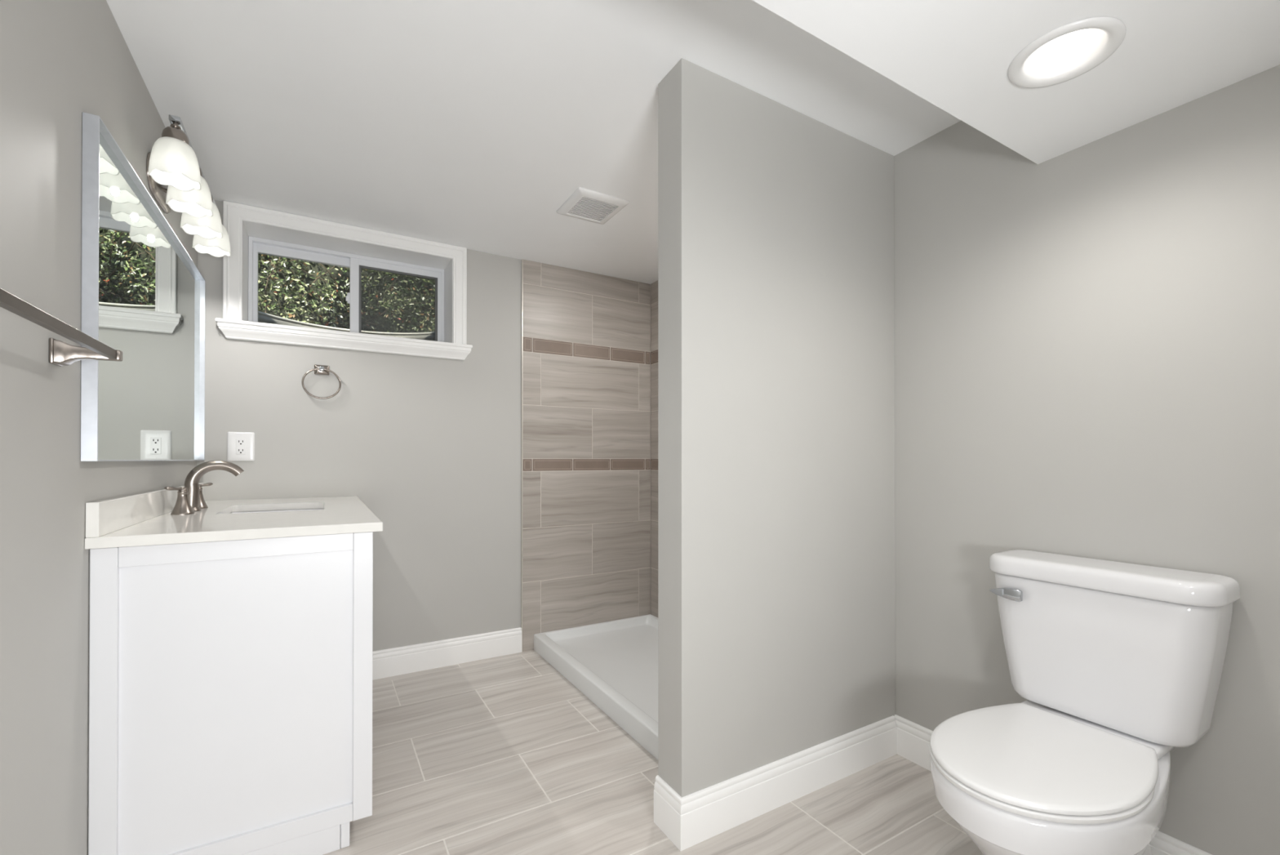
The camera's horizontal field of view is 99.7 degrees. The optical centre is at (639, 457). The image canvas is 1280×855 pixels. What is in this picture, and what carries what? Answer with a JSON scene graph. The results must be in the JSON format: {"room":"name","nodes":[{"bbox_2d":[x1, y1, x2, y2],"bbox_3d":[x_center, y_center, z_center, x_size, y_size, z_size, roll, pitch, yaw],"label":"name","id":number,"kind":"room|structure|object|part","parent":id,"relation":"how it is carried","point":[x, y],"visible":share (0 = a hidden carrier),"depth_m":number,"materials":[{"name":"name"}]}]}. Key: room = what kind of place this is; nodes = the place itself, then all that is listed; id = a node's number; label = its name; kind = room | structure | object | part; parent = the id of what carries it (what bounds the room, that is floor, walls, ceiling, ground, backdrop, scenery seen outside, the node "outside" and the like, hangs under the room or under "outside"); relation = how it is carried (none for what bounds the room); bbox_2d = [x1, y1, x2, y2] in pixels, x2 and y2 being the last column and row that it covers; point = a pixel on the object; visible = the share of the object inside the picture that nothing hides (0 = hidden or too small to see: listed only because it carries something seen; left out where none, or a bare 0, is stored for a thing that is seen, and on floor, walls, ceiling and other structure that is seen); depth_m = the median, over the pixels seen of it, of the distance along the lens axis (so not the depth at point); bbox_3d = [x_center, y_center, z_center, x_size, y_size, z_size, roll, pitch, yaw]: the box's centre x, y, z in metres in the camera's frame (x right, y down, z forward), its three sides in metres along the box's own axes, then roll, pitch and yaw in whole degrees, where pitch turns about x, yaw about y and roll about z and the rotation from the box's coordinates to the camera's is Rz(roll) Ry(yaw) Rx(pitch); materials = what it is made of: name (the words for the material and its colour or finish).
{"room":"bathroom","nodes":[
{"label":"bathroom","id":0,"kind":"room"},
{"bbox_2d":[0,0,197,854],"bbox_3d":[-1.096,-0.106,0.868,0.120,2.300,3.709,0,0,-31],"label":"wall","id":1,"kind":"structure","parent":0,"point":[60,60],"depth_m":1.02,"materials":[{"name":"beige paint"}]},
{"bbox_2d":[0,288,122,366],"bbox_3d":[-0.932,-0.203,0.803,0.096,0.048,0.648,0,0,-31],"label":"towel bar","id":2,"kind":"object","parent":1,"relation":"attached to","point":[61,353],"visible":1,"depth_m":0.93,"materials":[{"name":"silver metal"}]},
{"bbox_2d":[80,111,205,461],"bbox_3d":[-1.501,-0.363,1.698,0.026,0.748,1.249,0,0,-31],"label":"mirror","id":3,"kind":"object","parent":1,"relation":"attached to","point":[143,294],"visible":1,"depth_m":1.44,"materials":[{"name":"mirror"}]},
{"bbox_2d":[85,482,203,537],"bbox_3d":[-1.512,0.140,1.710,0.022,0.076,1.231,0,0,-31],"label":"backsplash","id":4,"kind":"structure","parent":1,"relation":"attached to","point":[103,517],"depth_m":1.35,"materials":[{"name":"white stone"}]},
{"bbox_2d":[146,114,231,257],"bbox_3d":[-1.446,-0.846,1.729,0.150,0.176,0.694,0,0,-31],"label":"vanity light","id":5,"kind":"object","parent":1,"relation":"attached to","point":[176,180],"visible":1,"depth_m":1.61,"materials":[{"name":"white glass"}]},
{"bbox_3d":[-1.282,-0.813,1.488,0.111,0.108,0.112,0,0,-31],"label":"lamp shade","id":6,"kind":"part","parent":5,"relation":"part of","materials":[{"name":"white glass"}]},
{"bbox_3d":[-1.380,-0.812,1.655,0.111,0.108,0.112,0,0,-31],"label":"lamp shade","id":7,"kind":"part","parent":5,"relation":"part of","materials":[{"name":"white glass"}]},
{"bbox_3d":[-1.479,-0.811,1.822,0.111,0.108,0.112,0,0,-31],"label":"lamp shade","id":8,"kind":"part","parent":5,"relation":"part of","materials":[{"name":"white glass"}]},
{"bbox_3d":[-1.578,-0.810,1.989,0.111,0.108,0.112,0,0,-31],"label":"lamp shade","id":9,"kind":"part","parent":5,"relation":"part of","materials":[{"name":"white glass"}]},
{"bbox_2d":[196,200,650,651],"bbox_3d":[-0.955,-0.096,2.920,2.214,2.300,0.301,0,0,-31],"label":"wall","id":10,"kind":"structure","parent":0,"point":[432,446],"depth_m":2.84,"materials":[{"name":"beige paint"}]},
{"bbox_2d":[226,431,254,461],"bbox_3d":[-1.707,-0.045,2.308,0.095,0.125,0.008,0,0,-31],"label":"electrical outlet","id":11,"kind":"object","parent":10,"relation":"attached to","point":[240,445],"visible":1,"depth_m":2.31,"materials":[{"name":"white plastic"}]},
{"bbox_2d":[235,438,245,453],"bbox_3d":[-1.706,-0.045,2.307,0.033,0.067,0.004,0,0,-31],"label":"receptacle","id":12,"kind":"object","parent":11,"relation":"attached to","point":[240,442],"depth_m":2.30,"materials":[{"name":"white plastic"}]},
{"bbox_2d":[301,364,341,399],"bbox_3d":[-1.443,-0.341,2.446,0.154,0.157,0.040,0,0,-31],"label":"towel ring","id":13,"kind":"object","parent":10,"relation":"attached to","point":[318,369],"visible":1,"depth_m":2.45,"materials":[{"name":"silver metal"}]},
{"bbox_3d":[-1.441,-0.400,2.443,0.019,0.019,0.030,0,0,-31],"label":"post","id":14,"kind":"part","parent":13,"relation":"part of","materials":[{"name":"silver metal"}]},
{"bbox_2d":[215,200,472,359],"bbox_3d":[-1.393,-0.789,2.644,1.046,0.578,0.338,0,0,-31],"label":"window","id":15,"kind":"structure","parent":10,"relation":"in","point":[251,230],"depth_m":2.56,"materials":[{"name":"white paint"}]},
{"bbox_3d":[-1.624,-0.794,2.641,0.441,0.415,0.024,0,0,-31],"label":"sash","id":16,"kind":"part","parent":15,"relation":"part of","materials":[{"name":"clear glass"}]},
{"bbox_3d":[-1.393,-0.538,2.643,1.046,0.076,0.338,0,0,-31],"label":"sill","id":17,"kind":"part","parent":15,"relation":"part of","materials":[{"name":"white paint"}]},
{"bbox_3d":[-1.456,-0.789,2.746,0.866,0.461,0.087,0,0,-31],"label":"frame","id":18,"kind":"part","parent":15,"relation":"part of","materials":[{"name":"white plastic"}]},
{"bbox_3d":[-1.270,-0.794,2.823,0.438,0.416,0.019,0,0,-31],"label":"sash","id":19,"kind":"part","parent":15,"relation":"part of","materials":[{"name":"white plastic"}]},
{"bbox_2d":[372,626,521,679],"bbox_3d":[-1.004,0.989,2.714,0.840,0.130,0.015,0,0,-31],"label":"baseboard","id":20,"kind":"structure","parent":10,"relation":"attached to","point":[388,662],"depth_m":2.72,"materials":[{"name":"white paint"}]},
{"bbox_2d":[520,258,523,651],"bbox_3d":[-0.642,-0.011,2.936,0.004,2.132,0.012,0,0,-31],"label":"trim","id":21,"kind":"structure","parent":10,"relation":"attached to","point":[522,259],"depth_m":2.93,"materials":[{"name":"metal"}]},
{"bbox_2d":[106,0,960,284],"bbox_3d":[-0.397,-1.132,1.983,2.214,0.100,2.510,0,0,-31],"label":"ceiling","id":22,"kind":"structure","parent":0,"point":[468,124],"depth_m":1.63,"materials":[{"name":"paint"}]},
{"bbox_2d":[556,186,629,224],"bbox_3d":[-0.206,-1.072,2.324,0.234,0.017,0.247,0,0,-31],"label":"ceiling vent","id":23,"kind":"object","parent":22,"relation":"in","point":[584,204],"visible":1,"depth_m":2.29,"materials":[{"name":"white plastic"}]},
{"bbox_2d":[322,648,982,854],"bbox_3d":[0.379,1.068,0.660,3.414,0.050,5.359,0,0,-31],"label":"floor","id":24,"kind":"structure","parent":0,"point":[504,754],"depth_m":1.72,"materials":[{"name":"tile"}]},
{"bbox_2d":[88,531,373,854],"bbox_3d":[-1.278,0.626,1.859,0.576,0.846,1.207,0,0,-31],"label":"vanity cabinet","id":25,"kind":"object","parent":24,"relation":"on","point":[230,682],"visible":0.81,"depth_m":1.33,"materials":[{"name":"white paint"}]},
{"bbox_2d":[84,482,382,548],"bbox_3d":[-1.268,0.153,1.853,0.587,0.100,1.233,0,0,-31],"label":"countertop","id":26,"kind":"structure","parent":25,"relation":"on","point":[142,518],"depth_m":1.43,"materials":[{"name":"white stone"}]},
{"bbox_2d":[164,460,244,515],"bbox_3d":[-1.448,0.095,1.821,0.183,0.169,0.310,0,0,-31],"label":"faucet","id":27,"kind":"object","parent":26,"relation":"on","point":[190,499],"visible":1,"depth_m":1.79,"materials":[{"name":"silver metal"}]},
{"bbox_3d":[-1.440,0.098,1.674,0.023,0.017,0.062,0,0,19],"label":"lever","id":28,"kind":"part","parent":27,"relation":"part of","materials":[{"name":"silver metal"}]},
{"bbox_3d":[-1.434,0.142,1.692,0.058,0.072,0.058,0,0,-31],"label":"handle","id":29,"kind":"part","parent":27,"relation":"part of","materials":[{"name":"silver metal"}]},
{"bbox_3d":[-1.554,0.143,1.895,0.058,0.072,0.058,0,0,-31],"label":"handle","id":30,"kind":"part","parent":27,"relation":"part of","materials":[{"name":"silver metal"}]},
{"bbox_3d":[-1.548,0.099,1.914,0.023,0.017,0.062,0,0,19],"label":"lever","id":31,"kind":"part","parent":27,"relation":"part of","materials":[{"name":"silver metal"}]},
{"bbox_3d":[-1.444,0.095,1.823,0.172,0.169,0.055,0,0,-31],"label":"spout","id":32,"kind":"part","parent":27,"relation":"part of","materials":[{"name":"silver metal"}]},
{"bbox_2d":[229,507,324,513],"bbox_3d":[-1.299,0.279,1.926,0.321,0.150,0.414,0,0,-31],"label":"sink","id":33,"kind":"object","parent":26,"relation":"in","point":[317,508],"visible":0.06,"depth_m":2.09,"materials":[{"name":"white ceramic"}]},
{"bbox_2d":[533,613,657,759],"bbox_3d":[0.130,1.010,2.494,0.753,0.084,1.528,0,0,-31],"label":"shower pan","id":34,"kind":"object","parent":24,"relation":"on","point":[614,664],"visible":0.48,"depth_m":2.62,"materials":[{"name":"white plastic"}]},
{"bbox_2d":[929,549,1239,854],"bbox_3d":[0.939,0.656,1.226,0.660,0.781,0.463,0,0,-31],"label":"toilet","id":35,"kind":"object","parent":24,"relation":"on","point":[1117,666],"visible":1,"depth_m":1.19,"materials":[{"name":"white ceramic"}]},
{"bbox_3d":[0.977,0.362,1.438,0.028,0.031,0.076,0,0,-31],"label":"flush lever","id":36,"kind":"part","parent":35,"relation":"part of","materials":[{"name":"silver metal"}]},
{"bbox_3d":[0.858,0.663,1.179,0.472,0.014,0.370,0,0,-31],"label":"seat","id":37,"kind":"part","parent":35,"relation":"part of","materials":[{"name":"white plastic"}]},
{"bbox_3d":[0.862,0.646,1.181,0.479,0.016,0.367,0,0,-31],"label":"lid","id":38,"kind":"part","parent":35,"relation":"part of","materials":[{"name":"white plastic"}]},
{"bbox_3d":[0.913,0.859,1.210,0.595,0.374,0.370,0,0,-31],"label":"bowl","id":39,"kind":"part","parent":35,"relation":"part of","materials":[{"name":"white ceramic"}]},
{"bbox_3d":[1.143,0.480,1.348,0.170,0.326,0.440,0,0,-31],"label":"tank","id":40,"kind":"part","parent":35,"relation":"part of","materials":[{"name":"white ceramic"}]},
{"bbox_3d":[1.143,0.291,1.349,0.186,0.049,0.463,0,0,-31],"label":"tank lid","id":41,"kind":"part","parent":35,"relation":"part of","materials":[{"name":"white ceramic"}]},
{"bbox_2d":[657,57,895,796],"bbox_3d":[0.483,-0.017,1.749,0.931,2.132,0.120,0,0,-31],"label":"wall partition","id":42,"kind":"structure","parent":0,"point":[776,602],"depth_m":1.62,"materials":[{"name":"beige paint"}]},
{"bbox_2d":[653,715,897,850],"bbox_3d":[0.474,0.984,1.730,0.931,0.130,0.135,0,0,-31],"label":"baseboard","id":43,"kind":"structure","parent":42,"relation":"attached to","point":[687,820],"depth_m":1.59,"materials":[{"name":"white paint"}]},
{"bbox_2d":[650,64,1279,854],"bbox_3d":[0.907,-0.100,2.053,0.131,2.300,3.709,0,0,-31],"label":"wall","id":44,"kind":"structure","parent":0,"point":[1087,336],"depth_m":1.42,"materials":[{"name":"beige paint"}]},
{"bbox_2d":[894,714,1212,854],"bbox_3d":[1.328,0.981,1.216,0.015,0.130,1.649,0,0,-31],"label":"baseboard","id":45,"kind":"structure","parent":44,"relation":"attached to","point":[913,740],"depth_m":1.83,"materials":[{"name":"white paint"}]},
{"bbox_2d":[751,0,1279,164],"bbox_3d":[0.496,-0.968,0.472,2.214,0.243,1.199,0,0,-31],"label":"ceiling","id":46,"kind":"structure","parent":0,"point":[956,55],"depth_m":1.13,"materials":[{"name":"paint"}]},
{"bbox_2d":[1008,17,1126,88],"bbox_3d":[0.888,-0.850,1.131,0.194,0.031,0.194,0,0,-31],"label":"recessed light","id":47,"kind":"object","parent":46,"relation":"in","point":[1067,52],"visible":0.95,"depth_m":1.14,"materials":[{"name":"white plastic"}]},
{"label":"outside","id":48,"kind":"structure","parent":0,"visible":0},
{"bbox_3d":[-3.255,-0.558,5.837,14.000,0.695,7.000,0,0,-31],"label":"ground","id":49,"kind":"structure","parent":48,"visible":0},
{"bbox_2d":[257,253,435,332],"bbox_3d":[-1.837,-1.551,4.290,3.702,2.076,1.218,0,0,-31],"label":"hedge","id":50,"kind":"object","parent":49,"relation":"on","point":[297,290],"visible":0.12,"depth_m":3.73,"materials":[{"name":"green plant"}]},
{"bbox_2d":[257,311,435,341],"bbox_3d":[-1.636,-0.521,3.101,1.256,0.553,0.641,0,0,-31],"label":"window well","id":51,"kind":"object","parent":49,"relation":"on","point":[265,317],"visible":0.07,"depth_m":3.28,"materials":[{"name":"metal"}]}
]}

